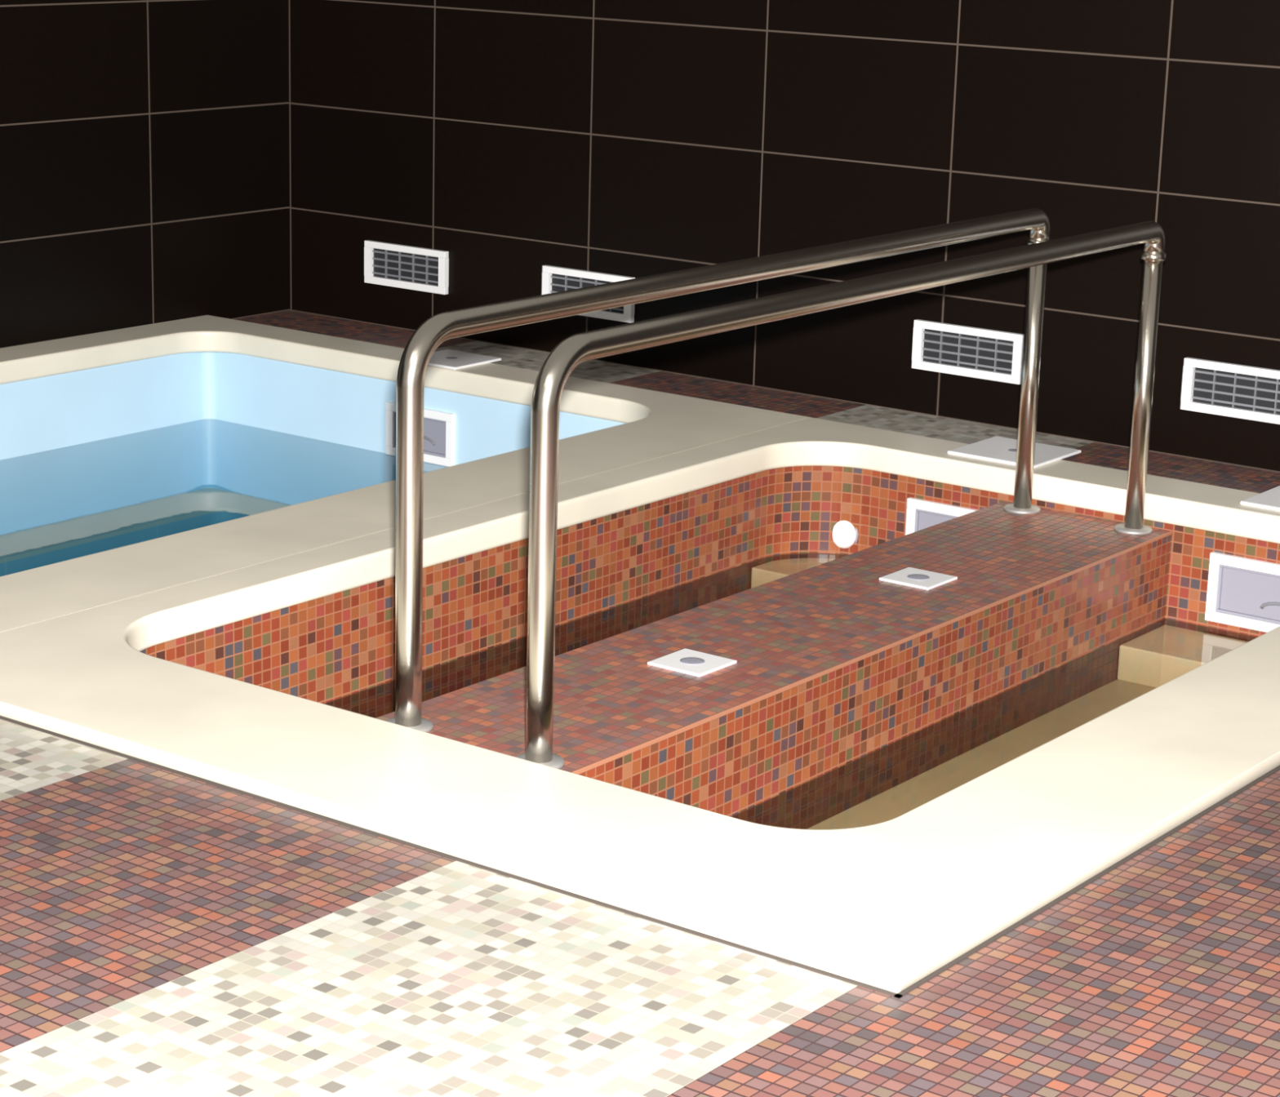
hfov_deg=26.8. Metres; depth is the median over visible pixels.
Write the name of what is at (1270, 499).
access cover
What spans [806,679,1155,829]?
basin
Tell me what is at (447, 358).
access cover
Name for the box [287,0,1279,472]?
wall
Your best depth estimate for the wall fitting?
6.83 m
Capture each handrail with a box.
[386,208,1051,733]
[515,221,1166,768]
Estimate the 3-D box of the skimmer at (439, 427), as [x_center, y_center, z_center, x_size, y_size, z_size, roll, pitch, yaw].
[-0.626,-0.328,7.699,0.252,0.154,0.026,12,18,35]
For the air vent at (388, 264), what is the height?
0.132 m
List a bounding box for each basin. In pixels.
[0,351,623,535]
[140,466,1279,703]
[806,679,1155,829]
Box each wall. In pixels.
[0,0,288,348]
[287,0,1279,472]
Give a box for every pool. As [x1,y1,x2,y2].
[0,315,807,631]
[0,417,1279,998]
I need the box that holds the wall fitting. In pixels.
[832,520,857,548]
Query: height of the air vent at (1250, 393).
0.132 m
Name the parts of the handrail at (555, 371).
post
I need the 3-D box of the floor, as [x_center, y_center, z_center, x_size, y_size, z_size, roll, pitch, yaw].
[-0.173,0.961,2.232,9.500,0.100,9.500,12,18,35]
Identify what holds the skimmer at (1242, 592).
attached to the pool at (886, 782)
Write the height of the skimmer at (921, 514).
0.159 m
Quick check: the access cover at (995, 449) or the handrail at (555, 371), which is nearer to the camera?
the handrail at (555, 371)
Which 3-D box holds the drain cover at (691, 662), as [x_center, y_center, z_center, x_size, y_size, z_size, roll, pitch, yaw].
[0.100,0.218,5.146,0.124,0.008,0.124,12,18,35]
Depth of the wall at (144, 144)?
8.03 m
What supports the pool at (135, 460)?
in the floor
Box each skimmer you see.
[385,401,455,466]
[905,497,977,535]
[1204,551,1279,632]
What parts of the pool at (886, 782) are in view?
edge trim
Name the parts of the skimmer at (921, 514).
frame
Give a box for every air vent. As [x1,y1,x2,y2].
[364,240,448,294]
[542,265,635,323]
[911,319,1024,384]
[1180,357,1279,424]
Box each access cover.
[427,349,501,369]
[947,435,1081,468]
[1240,485,1279,511]
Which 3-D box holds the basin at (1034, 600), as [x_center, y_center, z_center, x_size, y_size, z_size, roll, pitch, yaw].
[0.357,0.247,5.471,1.771,0.230,2.555,12,18,35]
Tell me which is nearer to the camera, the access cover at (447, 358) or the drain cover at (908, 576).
the drain cover at (908, 576)
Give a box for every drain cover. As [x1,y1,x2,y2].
[647,648,737,677]
[879,567,957,590]
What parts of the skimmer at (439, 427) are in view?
frame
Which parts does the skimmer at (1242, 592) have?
frame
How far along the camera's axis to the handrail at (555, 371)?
4.75 m
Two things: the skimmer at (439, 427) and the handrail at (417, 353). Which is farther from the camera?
the skimmer at (439, 427)
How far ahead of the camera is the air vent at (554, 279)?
7.89 m
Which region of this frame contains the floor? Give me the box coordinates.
[0,310,1279,1096]
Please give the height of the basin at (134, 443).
0.734 m
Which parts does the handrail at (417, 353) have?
post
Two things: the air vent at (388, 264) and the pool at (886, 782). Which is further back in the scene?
the air vent at (388, 264)
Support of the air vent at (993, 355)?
in the wall at (511, 139)

